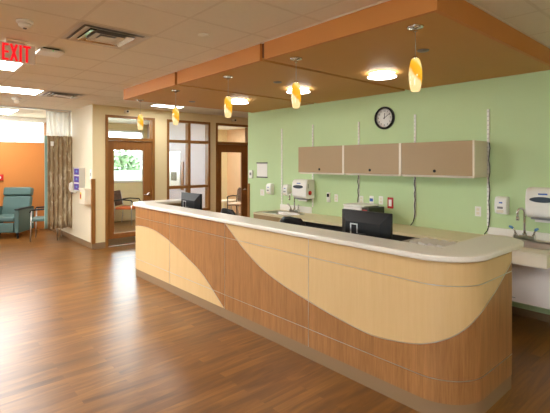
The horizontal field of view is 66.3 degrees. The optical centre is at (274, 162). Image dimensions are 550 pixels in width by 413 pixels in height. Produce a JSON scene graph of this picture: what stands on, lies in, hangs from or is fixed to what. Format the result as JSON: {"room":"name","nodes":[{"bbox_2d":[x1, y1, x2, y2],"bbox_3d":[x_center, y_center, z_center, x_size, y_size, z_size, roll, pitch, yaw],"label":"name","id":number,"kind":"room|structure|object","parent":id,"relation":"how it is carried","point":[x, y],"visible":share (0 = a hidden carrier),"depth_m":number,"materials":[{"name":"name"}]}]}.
{"room":"hospital interior","nodes":[
{"label":"hospital interior","id":0,"kind":"room"},
{"bbox_2d":[46,104,92,242],"bbox_3d":[-4.548,0.260,9.282,0.122,2.740,3.470,0,0,-41],"label":"wall","id":1,"kind":"structure","parent":0,"point":[81,118],"depth_m":8.39,"materials":[{"name":"white paint"}]},
{"bbox_2d":[48,228,92,248],"bbox_3d":[-4.592,1.574,9.238,0.006,0.112,3.476,0,0,-41],"label":"baseboard","id":2,"kind":"structure","parent":1,"relation":"attached to","point":[65,234],"depth_m":8.76,"materials":[{"name":"plastic"}]},
{"bbox_2d":[69,182,76,193],"bbox_3d":[-4.176,0.512,8.682,0.120,0.245,0.150,0,0,-41],"label":"dispenser","id":3,"kind":"object","parent":1,"relation":"attached to","point":[70,183],"visible":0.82,"depth_m":8.62,"materials":[{"name":"white plastic"}]},
{"bbox_2d":[73,167,84,190],"bbox_3d":[-3.907,0.323,8.386,0.110,0.465,0.400,0,0,-41],"label":"rack","id":4,"kind":"object","parent":1,"relation":"attached to","point":[81,170],"visible":0.61,"depth_m":8.24,"materials":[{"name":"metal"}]},
{"bbox_2d":[74,183,78,190],"bbox_3d":[-3.909,0.471,8.384,0.097,0.147,0.350,0,0,-41],"label":"glove box","id":5,"kind":"object","parent":4,"relation":"in","point":[76,185],"visible":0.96,"depth_m":8.34,"materials":[{"name":"purple cardboard"}]},
{"bbox_2d":[74,175,78,182],"bbox_3d":[-3.909,0.320,8.384,0.097,0.147,0.350,0,0,-41],"label":"glove box","id":6,"kind":"object","parent":4,"relation":"in","point":[76,177],"visible":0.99,"depth_m":8.34,"materials":[{"name":"purple cardboard"}]},
{"bbox_2d":[74,168,78,174],"bbox_3d":[-3.909,0.169,8.384,0.097,0.147,0.350,0,0,-41],"label":"glove box","id":7,"kind":"object","parent":4,"relation":"in","point":[76,170],"visible":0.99,"depth_m":8.34,"materials":[{"name":"purple cardboard"}]},
{"bbox_2d":[78,188,90,204],"bbox_3d":[-3.655,0.637,8.082,0.135,0.315,0.330,0,0,-41],"label":"sharps container","id":8,"kind":"object","parent":1,"relation":"attached to","point":[84,193],"visible":1,"depth_m":7.97,"materials":[{"name":"beige plastic"}]},
{"bbox_2d":[91,179,94,243],"bbox_3d":[-3.444,0.915,7.972,0.064,1.230,0.074,0,0,-41],"label":"trim","id":9,"kind":"structure","parent":1,"relation":"attached to","point":[92,180],"depth_m":7.94,"materials":[{"name":"brown wood"}]},
{"bbox_2d":[0,122,226,228],"bbox_3d":[-6.304,0.260,10.145,12.400,2.740,0.150,0,0,-41],"label":"wall","id":10,"kind":"structure","parent":0,"point":[21,164],"depth_m":10.42,"materials":[{"name":"orange paint"}]},
{"bbox_2d":[0,120,44,142],"bbox_3d":[-7.691,-0.760,8.890,5.060,0.530,0.130,0,0,-41],"label":"window","id":11,"kind":"structure","parent":10,"relation":"in","point":[0,120],"depth_m":10.30,"materials":[{"name":"white glass"}]},
{"bbox_2d":[0,116,45,121],"bbox_3d":[-7.624,-1.060,8.830,5.080,0.090,0.070,0,0,-41],"label":"trim","id":12,"kind":"structure","parent":10,"relation":"attached to","point":[1,117],"depth_m":10.15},
{"bbox_2d":[108,130,143,182],"bbox_3d":[-4.583,-0.185,11.633,1.950,1.470,0.140,0,0,-41],"label":"window","id":13,"kind":"structure","parent":10,"relation":"in","point":[120,176],"depth_m":12.01,"materials":[{"name":"white glass"}]},
{"bbox_2d":[93,104,247,242],"bbox_3d":[-1.417,0.260,9.815,5.515,2.740,0.120,0,0,-41],"label":"wall","id":14,"kind":"structure","parent":0,"point":[99,111],"depth_m":8.78,"materials":[{"name":"beige paint"}]},
{"bbox_2d":[92,242,104,248],"bbox_3d":[-1.377,1.574,9.766,5.521,0.112,0.006,0,0,-41],"label":"baseboard","id":15,"kind":"structure","parent":14,"relation":"attached to","point":[101,244],"depth_m":8.01,"materials":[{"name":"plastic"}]},
{"bbox_2d":[105,114,154,247],"bbox_3d":[-2.915,0.348,8.469,1.015,2.563,0.171,0,0,-41],"label":"door","id":16,"kind":"structure","parent":14,"relation":"in","point":[147,146],"depth_m":8.35,"materials":[{"name":"brown wood"}]},
{"bbox_2d":[167,119,209,209],"bbox_3d":[-1.935,0.073,9.356,1.080,2.013,0.142,0,0,-41],"label":"window","id":17,"kind":"structure","parent":14,"relation":"in","point":[187,141],"depth_m":9.35,"materials":[{"name":"brown wood"}]},
{"bbox_2d":[216,123,247,216],"bbox_3d":[-1.028,0.348,10.138,1.005,2.563,0.171,0,0,-41],"label":"door","id":18,"kind":"structure","parent":14,"relation":"in","point":[237,147],"depth_m":10.19,"materials":[{"name":"brown wood"}]},
{"bbox_2d":[147,122,204,207],"bbox_3d":[-2.605,0.260,11.080,0.060,2.740,3.350,0,0,-41],"label":"wall partition","id":19,"kind":"structure","parent":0,"point":[176,132],"depth_m":10.36,"materials":[{"name":"glass"}]},
{"bbox_2d":[169,152,180,188],"bbox_3d":[-2.751,0.190,11.184,0.020,0.960,0.940,0,0,-41],"label":"whiteboard","id":20,"kind":"object","parent":19,"relation":"attached to","point":[174,157],"visible":0.47,"depth_m":11.01,"materials":[{"name":"white plastic"}]},
{"bbox_2d":[171,172,176,180],"bbox_3d":[-2.664,0.350,11.074,0.004,0.220,0.300,0,0,-41],"label":"picture","id":21,"kind":"object","parent":20,"relation":"attached to","point":[173,174],"visible":1,"depth_m":11.04},
{"bbox_2d":[181,162,183,189],"bbox_3d":[-2.371,0.330,10.747,0.030,0.720,0.120,0,0,-41],"label":"wall rail","id":22,"kind":"object","parent":19,"relation":"attached to","point":[182,163],"visible":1,"depth_m":10.71,"materials":[{"name":"brown wood"}]},
{"bbox_2d":[227,128,244,212],"bbox_3d":[-0.958,0.260,11.202,3.230,2.740,5.650,0,0,-41],"label":"wall","id":23,"kind":"structure","parent":0,"point":[235,135],"depth_m":13.88,"materials":[{"name":"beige paint"}]},
{"bbox_2d":[0,213,549,412],"bbox_3d":[-1.318,1.680,4.508,12.800,0.100,15.300,0,0,-41],"label":"floor","id":24,"kind":"structure","parent":0,"point":[80,332],"depth_m":3.60,"materials":[{"name":"wood"}]},
{"bbox_2d":[0,187,33,238],"bbox_3d":[-5.930,1.096,9.446,0.790,1.068,0.919,0,0,-6],"label":"recliner","id":25,"kind":"object","parent":24,"relation":"on","point":[16,207],"visible":0.98,"depth_m":9.62,"materials":[{"name":"teal leather"}]},
{"bbox_2d":[29,206,61,241],"bbox_3d":[-4.883,1.185,9.040,0.600,0.892,0.574,0,0,-19],"label":"chair","id":26,"kind":"object","parent":24,"relation":"on","point":[36,218],"visible":0.36,"depth_m":8.80,"materials":[{"name":"teal fabric"}]},
{"bbox_2d":[114,190,140,225],"bbox_3d":[-3.986,1.185,11.260,0.600,0.892,0.574,0,0,4],"label":"chair","id":27,"kind":"object","parent":24,"relation":"on","point":[118,200],"visible":0.77,"depth_m":11.15,"materials":[{"name":"orange fabric"}]},
{"bbox_2d":[220,208,235,214],"bbox_3d":[-0.581,1.167,6.726,0.621,0.926,0.640,0,0,-37],"label":"office chair","id":28,"kind":"object","parent":24,"relation":"on","point":[223,210],"visible":0.06,"depth_m":6.50,"materials":[{"name":"black plastic"}]},
{"bbox_2d":[221,199,238,215],"bbox_3d":[-1.431,1.375,12.726,0.600,0.510,0.440,0,0,-41],"label":"coffee table","id":29,"kind":"object","parent":24,"relation":"on","point":[225,200],"visible":0.56,"depth_m":12.75,"materials":[{"name":"beige wood"}]},
{"bbox_2d":[227,188,240,213],"bbox_3d":[-1.015,1.185,12.336,0.574,0.892,0.600,0,0,29],"label":"chair","id":30,"kind":"object","parent":24,"relation":"on","point":[236,203],"visible":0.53,"depth_m":12.41,"materials":[{"name":"wood"}]},
{"bbox_2d":[280,216,305,225],"bbox_3d":[0.361,1.167,5.736,0.640,0.926,0.620,0,0,43],"label":"office chair","id":31,"kind":"object","parent":24,"relation":"on","point":[285,219],"visible":0.12,"depth_m":5.50,"materials":[{"name":"black plastic"}]},
{"bbox_2d":[133,199,523,412],"bbox_3d":[-0.127,1.107,4.758,1.126,1.046,5.077,0,0,-41],"label":"reception desk","id":32,"kind":"object","parent":24,"relation":"on","point":[426,328],"visible":1,"depth_m":3.13,"materials":[{"name":"brown wood"}]},
{"bbox_2d":[181,192,201,209],"bbox_3d":[-1.209,0.660,5.940,0.260,0.470,0.520,0,0,-41],"label":"monitor","id":33,"kind":"object","parent":32,"relation":"on","point":[188,200],"visible":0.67,"depth_m":5.86,"materials":[{"name":"black plastic"}]},
{"bbox_2d":[342,209,392,239],"bbox_3d":[0.779,0.660,3.693,0.260,0.470,0.520,0,0,-41],"label":"monitor","id":34,"kind":"object","parent":32,"relation":"on","point":[367,223],"visible":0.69,"depth_m":3.64,"materials":[{"name":"black plastic"}]},
{"bbox_2d":[253,204,482,241],"bbox_3d":[1.017,1.172,5.863,0.600,0.916,3.485,0,0,-41],"label":"countertop","id":35,"kind":"structure","parent":24,"relation":"on","point":[401,232],"depth_m":5.77,"materials":[{"name":"beige laminate"}]},
{"bbox_2d":[254,210,302,221],"bbox_3d":[0.168,1.219,6.831,0.590,0.822,0.910,0,0,-41],"label":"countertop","id":36,"kind":"structure","parent":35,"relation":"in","point":[271,215],"depth_m":6.80,"materials":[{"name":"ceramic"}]},
{"bbox_2d":[287,192,299,212],"bbox_3d":[0.296,0.644,6.891,0.114,0.338,0.282,0,0,-41],"label":"faucet","id":37,"kind":"object","parent":35,"relation":"on","point":[294,209],"visible":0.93,"depth_m":6.89,"materials":[{"name":"silver metal"}]},
{"bbox_2d":[343,202,383,212],"bbox_3d":[1.158,0.682,5.607,0.425,0.262,0.425,0,0,-41],"label":"printer","id":38,"kind":"object","parent":35,"relation":"on","point":[371,207],"visible":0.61,"depth_m":5.54,"materials":[{"name":"white plastic"}]},
{"bbox_3d":[1.526,1.228,4.342,0.620,0.765,0.538,0,0,-41],"label":"pedestal","id":39,"kind":"object","parent":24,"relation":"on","visible":0},
{"bbox_2d":[409,237,428,243],"bbox_3d":[1.530,0.822,4.425,0.285,0.046,0.092,0,0,-37],"label":"folder","id":40,"kind":"object","parent":39,"relation":"on","point":[416,241],"visible":0.36,"depth_m":4.39,"materials":[{"name":"paper"}]},
{"bbox_2d":[418,239,439,244],"bbox_3d":[1.596,0.822,4.350,0.285,0.046,0.092,0,0,-37],"label":"folder","id":41,"kind":"object","parent":39,"relation":"on","point":[425,242],"visible":0.39,"depth_m":4.31,"materials":[{"name":"paper"}]},
{"bbox_2d":[427,240,447,246],"bbox_3d":[1.662,0.822,4.275,0.285,0.046,0.092,0,0,-37],"label":"folder","id":42,"kind":"object","parent":39,"relation":"on","point":[435,243],"visible":0.38,"depth_m":4.24,"materials":[{"name":"paper"}]},
{"bbox_2d":[436,241,455,246],"bbox_3d":[1.729,0.822,4.200,0.285,0.046,0.092,0,0,-37],"label":"folder","id":43,"kind":"object","parent":39,"relation":"on","point":[451,242],"visible":0.32,"depth_m":4.17,"materials":[{"name":"paper"}]},
{"bbox_2d":[0,0,549,129],"bbox_3d":[-1.318,-1.159,4.508,12.800,0.102,15.300,0,0,-41],"label":"ceiling","id":44,"kind":"structure","parent":0,"point":[102,74],"depth_m":3.60,"materials":[{"name":"tile"}]},
{"bbox_2d":[0,108,18,114],"bbox_3d":[-5.920,-1.106,9.016,0.584,0.008,1.194,0,0,-41],"label":"recessed light","id":45,"kind":"object","parent":44,"relation":"in","point":[3,111],"visible":1,"depth_m":9.03,"materials":[{"name":"white plastic"}]},
{"bbox_2d":[0,61,24,71],"bbox_3d":[-3.385,-1.106,4.468,1.194,0.008,0.584,0,0,-41],"label":"recessed light","id":46,"kind":"object","parent":44,"relation":"in","point":[4,65],"visible":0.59,"depth_m":4.81,"materials":[{"name":"white plastic"}]},
{"bbox_2d":[12,97,21,103],"bbox_3d":[-4.380,-1.060,7.140,0.150,0.100,0.150,0,0,-41],"label":"detector","id":47,"kind":"object","parent":44,"relation":"attached to","point":[16,100],"visible":1,"depth_m":7.10,"materials":[{"name":"white plastic"}]},
{"bbox_2d":[0,38,34,64],"bbox_3d":[-2.346,-1.010,3.812,0.307,0.200,0.090,0,0,-41],"label":"exit sign","id":48,"kind":"object","parent":44,"relation":"hanging from","point":[11,50],"visible":1,"depth_m":3.81,"materials":[{"name":"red plastic"}]},
{"bbox_2d":[0,86,44,94],"bbox_3d":[-4.141,-1.106,6.243,1.194,0.008,0.584,0,0,-41],"label":"recessed light","id":49,"kind":"object","parent":44,"relation":"in","point":[7,89],"visible":1,"depth_m":6.42,"materials":[{"name":"white plastic"}]},
{"bbox_2d":[16,18,33,29],"bbox_3d":[-1.956,-1.077,3.290,0.120,0.065,0.120,0,0,-41],"label":"smoke detector","id":50,"kind":"object","parent":44,"relation":"attached to","point":[25,24],"visible":1,"depth_m":3.26,"materials":[{"name":"white plastic"}]},
{"bbox_2d":[0,105,71,111],"bbox_3d":[-5.681,-1.093,7.685,3.675,0.025,0.030,0,0,-41],"label":"track","id":51,"kind":"object","parent":44,"relation":"attached to","point":[0,105],"visible":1,"depth_m":8.42,"materials":[{"name":"metal"}]},
{"bbox_2d":[44,110,71,229],"bbox_3d":[-4.491,0.142,8.737,0.538,2.449,0.155,0,0,-41],"label":"privacy curtain","id":52,"kind":"object","parent":51,"relation":"hanging from","point":[57,149],"visible":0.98,"depth_m":8.72,"materials":[{"name":"fabric"}]},
{"bbox_2d":[35,47,64,57],"bbox_3d":[-2.205,-1.087,4.123,0.220,0.045,0.222,0,0,-41],"label":"ceiling light","id":53,"kind":"object","parent":44,"relation":"attached to","point":[44,51],"visible":0.97,"depth_m":4.09,"materials":[{"name":"white plastic"}]},
{"bbox_2d":[39,91,85,98],"bbox_3d":[-3.456,-1.099,6.849,0.586,0.022,0.586,0,0,-41],"label":"ceiling vent","id":54,"kind":"object","parent":44,"relation":"in","point":[47,93],"visible":1,"depth_m":6.81,"materials":[{"name":"metal"}]},
{"bbox_2d":[60,22,151,49],"bbox_3d":[-1.488,-1.099,3.704,0.586,0.022,0.586,0,0,-41],"label":"ceiling vent","id":55,"kind":"object","parent":44,"relation":"in","point":[88,33],"visible":1,"depth_m":3.67,"materials":[{"name":"metal"}]},
{"bbox_2d":[149,104,183,108],"bbox_3d":[-2.100,-1.106,8.222,0.614,0.008,0.314,0,0,-41],"label":"recessed light","id":56,"kind":"object","parent":44,"relation":"in","point":[155,105],"visible":0.83,"depth_m":8.22,"materials":[{"name":"white plastic"}]},
{"bbox_2d":[198,33,209,36],"bbox_3d":[-0.615,-1.104,3.651,0.100,0.012,0.100,0,0,-41],"label":"sprinkler cover","id":57,"kind":"object","parent":44,"relation":"attached to","point":[200,34],"visible":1,"depth_m":3.63,"materials":[{"name":"beige plastic"}]},
{"bbox_2d":[124,0,549,112],"bbox_3d":[0.288,-1.030,5.271,2.484,0.160,4.969,0,0,-41],"label":"ceiling","id":58,"kind":"structure","parent":0,"point":[465,42],"depth_m":3.90,"materials":[{"name":"paint"}]},
{"bbox_2d":[136,99,143,129],"bbox_3d":[-2.022,-0.724,6.322,0.116,0.452,0.116,0,0,-41],"label":"pendant lamp","id":59,"kind":"object","parent":58,"relation":"hanging from","point":[140,121],"visible":1,"depth_m":6.29,"materials":[{"name":"yellow glass"}]},
{"bbox_2d":[171,90,179,124],"bbox_3d":[-1.300,-0.724,5.506,0.116,0.452,0.116,0,0,-41],"label":"pendant lamp","id":60,"kind":"object","parent":58,"relation":"hanging from","point":[175,113],"visible":1,"depth_m":5.48,"materials":[{"name":"yellow glass"}]},
{"bbox_2d":[223,75,232,117],"bbox_3d":[-0.514,-0.724,4.619,0.116,0.452,0.116,0,0,-41],"label":"pendant lamp","id":61,"kind":"object","parent":58,"relation":"hanging from","point":[228,102],"visible":1,"depth_m":4.59,"materials":[{"name":"yellow glass"}]},
{"bbox_2d":[231,98,247,104],"bbox_3d":[-0.548,-0.920,6.324,0.300,0.057,0.300,0,0,-41],"label":"recessed light","id":62,"kind":"object","parent":58,"relation":"in","point":[239,101],"visible":0.85,"depth_m":6.25,"materials":[{"name":"white glass"}]},
{"bbox_2d":[290,57,301,108],"bbox_3d":[0.191,-0.724,3.821,0.116,0.452,0.116,0,0,-41],"label":"pendant lamp","id":63,"kind":"object","parent":58,"relation":"hanging from","point":[296,91],"visible":1,"depth_m":3.79,"materials":[{"name":"yellow glass"}]},
{"bbox_2d":[287,87,309,93],"bbox_3d":[0.297,-0.920,5.369,0.300,0.057,0.300,0,0,-41],"label":"recessed light","id":64,"kind":"object","parent":58,"relation":"in","point":[304,90],"visible":0.48,"depth_m":5.31,"materials":[{"name":"white glass"}]},
{"bbox_2d":[367,70,396,80],"bbox_3d":[1.126,-0.920,4.432,0.300,0.057,0.300,0,0,-41],"label":"recessed light","id":65,"kind":"object","parent":58,"relation":"in","point":[383,74],"visible":1,"depth_m":4.37,"materials":[{"name":"white glass"}]},
{"bbox_2d":[407,24,423,91],"bbox_3d":[0.978,-0.724,2.932,0.116,0.452,0.116,0,0,-41],"label":"pendant lamp","id":66,"kind":"object","parent":58,"relation":"hanging from","point":[415,68],"visible":1,"depth_m":2.90,"materials":[{"name":"yellow glass"}]},
{"bbox_2d":[417,49,428,52],"bbox_3d":[1.248,-0.944,3.547,0.100,0.012,0.100,0,0,-41],"label":"sprinkler cover","id":67,"kind":"object","parent":58,"relation":"attached to","point":[419,50],"visible":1,"depth_m":3.52,"materials":[{"name":"metal"}]},
{"bbox_2d":[248,70,549,314],"bbox_3d":[2.708,0.260,4.515,0.140,2.740,9.575,0,0,-41],"label":"wall","id":68,"kind":"structure","parent":0,"point":[519,105],"depth_m":5.26,"materials":[{"name":"green paint"}]},
{"bbox_2d":[247,183,249,216],"bbox_3d":[-0.483,0.960,8.053,0.072,1.140,0.072,0,0,-41],"label":"trim","id":69,"kind":"structure","parent":68,"relation":"attached to","point":[248,184],"depth_m":8.02,"materials":[{"name":"brown wood"}]},
{"bbox_2d":[249,170,252,177],"bbox_3d":[-0.456,0.210,7.957,0.038,0.150,0.104,0,0,-41],"label":"intercom","id":70,"kind":"object","parent":68,"relation":"attached to","point":[250,171],"visible":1,"depth_m":7.93,"materials":[{"name":"white plastic"}]},
{"bbox_2d":[256,162,267,177],"bbox_3d":[-0.241,0.130,7.731,0.016,0.284,0.300,0,0,-41],"label":"holder","id":71,"kind":"object","parent":68,"relation":"attached to","point":[261,166],"visible":1,"depth_m":7.73,"materials":[{"name":"plastic"}]},
{"bbox_2d":[266,183,273,194],"bbox_3d":[-0.091,0.464,7.489,0.112,0.198,0.124,0,0,-41],"label":"soap dispenser","id":72,"kind":"object","parent":68,"relation":"attached to","point":[270,186],"visible":1,"depth_m":7.45,"materials":[{"name":"white plastic"}]},
{"bbox_2d":[281,129,282,203],"bbox_3d":[0.118,0.058,7.328,0.012,1.305,0.026,0,0,-41],"label":"wall strip","id":73,"kind":"object","parent":68,"relation":"attached to","point":[281,129],"visible":1,"depth_m":7.32,"materials":[{"name":"white plastic"}]},
{"bbox_2d":[282,184,290,195],"bbox_3d":[0.197,0.464,7.164,0.112,0.198,0.124,0,0,-41],"label":"soap dispenser","id":74,"kind":"object","parent":68,"relation":"attached to","point":[286,189],"visible":1,"depth_m":7.12,"materials":[{"name":"white plastic"}]},
{"bbox_2d":[280,204,311,212],"bbox_3d":[0.343,0.763,7.066,0.018,0.099,0.750,0,0,-41],"label":"backsplash","id":75,"kind":"structure","parent":68,"relation":"attached to","point":[303,209],"depth_m":6.98,"materials":[{"name":"white plastic"}]},
{"bbox_2d":[292,179,314,201],"bbox_3d":[0.453,0.440,6.792,0.221,0.350,0.336,0,0,-41],"label":"dispenser","id":76,"kind":"object","parent":68,"relation":"attached to","point":[302,189],"visible":1,"depth_m":6.70,"materials":[{"name":"white plastic"}]},
{"bbox_2d":[312,125,313,206],"bbox_3d":[0.607,0.048,6.775,0.012,1.325,0.026,0,0,-41],"label":"wall strip","id":77,"kind":"object","parent":68,"relation":"attached to","point":[312,125],"visible":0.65,"depth_m":6.77,"materials":[{"name":"white plastic"}]},
{"bbox_2d":[298,145,344,174],"bbox_3d":[0.789,-0.040,6.307,0.355,0.412,0.902,0,0,-41],"label":"upper cabinet","id":78,"kind":"object","parent":68,"relation":"attached to","point":[318,159],"visible":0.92,"depth_m":6.17,"materials":[{"name":"beige laminate"}]},
{"bbox_2d":[327,192,329,201],"bbox_3d":[0.827,0.530,6.516,0.027,0.150,0.064,0,0,-41],"label":"wall control","id":79,"kind":"object","parent":68,"relation":"attached to","point":[328,193],"visible":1,"depth_m":6.50,"materials":[{"name":"white plastic"}]},
{"bbox_2d":[334,194,337,201],"bbox_3d":[0.931,0.533,6.412,0.008,0.115,0.070,0,0,-41],"label":"wall outlet","id":80,"kind":"object","parent":68,"relation":"attached to","point":[335,195],"visible":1,"depth_m":6.41,"materials":[{"name":"white plastic"}]},
{"bbox_2d":[358,122,359,201],"bbox_3d":[1.212,0.058,6.092,0.012,1.305,0.026,0,0,-41],"label":"wall strip","id":81,"kind":"object","parent":68,"relation":"attached to","point":[358,122],"visible":0.48,"depth_m":6.08,"materials":[{"name":"white plastic"}]},
{"bbox_2d":[369,196,373,203],"bbox_3d":[1.357,0.520,5.927,0.012,0.115,0.070,0,0,-41],"label":"data jack","id":82,"kind":"object","parent":68,"relation":"attached to","point":[371,198],"visible":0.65,"depth_m":5.92,"materials":[{"name":"white plastic"}]},
{"bbox_2d":[344,143,401,175],"bbox_3d":[1.382,-0.040,5.636,0.355,0.412,0.902,0,0,-41],"label":"upper cabinet","id":83,"kind":"object","parent":68,"relation":"attached to","point":[368,159],"visible":0.92,"depth_m":5.49,"materials":[{"name":"beige laminate"}]},
{"bbox_2d":[379,196,382,204],"bbox_3d":[1.461,0.515,5.812,0.008,0.115,0.070,0,0,-41],"label":"wall outlet","id":84,"kind":"object","parent":68,"relation":"attached to","point":[380,197],"visible":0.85,"depth_m":5.80,"materials":[{"name":"white plastic"}]},
{"bbox_2d":[374,107,394,128],"bbox_3d":[1.493,-0.615,5.755,0.038,0.310,0.310,0,0,-41],"label":"wall clock","id":85,"kind":"object","parent":68,"relation":"attached to","point":[384,118],"visible":1,"depth_m":5.75,"materials":[{"name":"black plastic"}]},
{"bbox_2d":[387,197,392,208],"bbox_3d":[1.560,0.540,5.696,0.015,0.150,0.090,0,0,-41],"label":"wall plate","id":86,"kind":"object","parent":68,"relation":"attached to","point":[389,199],"visible":1,"depth_m":5.69,"materials":[{"name":"plastic"}]},
{"bbox_2d":[411,178,415,224],"bbox_3d":[1.777,0.482,5.422,0.067,0.650,0.017,0,0,38],"label":"cable","id":87,"kind":"object","parent":68,"relation":"attached to","point":[415,178],"visible":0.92,"depth_m":5.41,"materials":[{"name":"grey plastic"}]},
{"bbox_2d":[414,114,415,217],"bbox_3d":[1.802,0.043,5.424,0.012,1.335,0.026,0,0,-41],"label":"wall strip","id":88,"kind":"object","parent":68,"relation":"attached to","point":[414,114],"visible":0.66,"depth_m":5.41,"materials":[{"name":"white plastic"}]},
{"bbox_2d":[401,140,486,177],"bbox_3d":[1.973,-0.040,4.968,0.355,0.412,0.896,0,0,-41],"label":"upper cabinet","id":89,"kind":"object","parent":68,"relation":"attached to","point":[444,159],"visible":1,"depth_m":4.76,"materials":[{"name":"beige laminate"}]},
{"bbox_2d":[475,206,480,216],"bbox_3d":[2.329,0.555,4.831,0.008,0.115,0.070,0,0,-41],"label":"wall outlet","id":90,"kind":"object","parent":68,"relation":"attached to","point":[477,208],"visible":1,"depth_m":4.83,"materials":[{"name":"white plastic"}]},
{"bbox_2d":[484,142,489,234],"bbox_3d":[2.386,0.288,4.734,0.067,1.038,0.017,0,0,38],"label":"cable","id":91,"kind":"object","parent":68,"relation":"attached to","point":[489,142],"visible":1,"depth_m":4.72,"materials":[{"name":"grey plastic"}]},
{"bbox_2d":[487,109,489,225],"bbox_3d":[2.403,0.052,4.745,0.012,1.315,0.026,0,0,-41],"label":"wall strip","id":92,"kind":"object","parent":68,"relation":"attached to","point":[488,110],"visible":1,"depth_m":4.74,"materials":[{"name":"white plastic"}]},
{"bbox_2d":[494,196,508,214],"bbox_3d":[2.473,0.464,4.591,0.112,0.198,0.124,0,0,-41],"label":"soap dispenser","id":93,"kind":"object","parent":68,"relation":"attached to","point":[501,203],"visible":1,"depth_m":4.55,"materials":[{"name":"white plastic"}]},
{"bbox_2d":[456,227,549,308],"bbox_3d":[2.443,1.043,4.120,0.775,0.650,0.995,0,0,-41],"label":"sink vanity","id":94,"kind":"object","parent":68,"relation":"attached to","point":[531,262],"visible":0.47,"depth_m":4.04,"materials":[{"name":"laminate"}]},
{"bbox_2d":[509,207,538,240],"bbox_3d":[2.563,0.629,4.344,0.114,0.338,0.282,0,0,-41],"label":"faucet","id":95,"kind":"object","parent":94,"relation":"on","point":[523,236],"visible":0.98,"depth_m":4.35,"materials":[{"name":"silver metal"}]},
{"bbox_2d":[487,227,549,240],"bbox_3d":[2.725,0.758,4.370,0.020,0.080,0.995,0,0,-41],"label":"backsplash","id":96,"kind":"structure","parent":68,"relation":"attached to","point":[491,230],"depth_m":4.55,"materials":[{"name":"white plastic"}]},
{"bbox_2d":[512,306,549,322],"bbox_3d":[2.653,1.591,4.467,0.006,0.078,9.575,0,0,-41],"label":"baseboard","id":97,"kind":"structure","parent":68,"relation":"attached to","point":[515,310],"depth_m":4.42,"materials":[{"name":"plastic"}]},
{"bbox_2d":[525,187,549,222],"bbox_3d":[2.723,0.425,4.225,0.221,0.350,0.330,0,0,-41],"label":"dispenser","id":98,"kind":"object","parent":68,"relation":"attached to","point":[537,199],"visible":1,"depth_m":4.21,"materials":[{"name":"white plastic"}]},
{"bbox_2d":[535,220,549,222],"bbox_3d":[2.718,0.583,4.221,0.005,0.035,0.200,0,0,-41],"label":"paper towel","id":99,"kind":"object","parent":98,"relation":"hanging from","point":[543,221],"depth_m":4.24,"materials":[{"name":"white paper"}]},
{"label":"outside","id":100,"kind":"structure","parent":0,"visible":0},
{"bbox_3d":[-20.059,1.980,30.220,70.000,0.100,48.150,0,0,-41],"label":"ground","id":101,"kind":"structure","parent":100,"visible":0},
{"bbox_2d":[114,150,139,170],"bbox_3d":[-8.775,0.504,24.303,2.710,2.867,2.693,0,0,-41],"label":"tree","id":102,"kind":"object","parent":101,"relation":"on","point":[125,160],"visible":0.38,"depth_m":23.53,"materials":[{"name":"green plant"}]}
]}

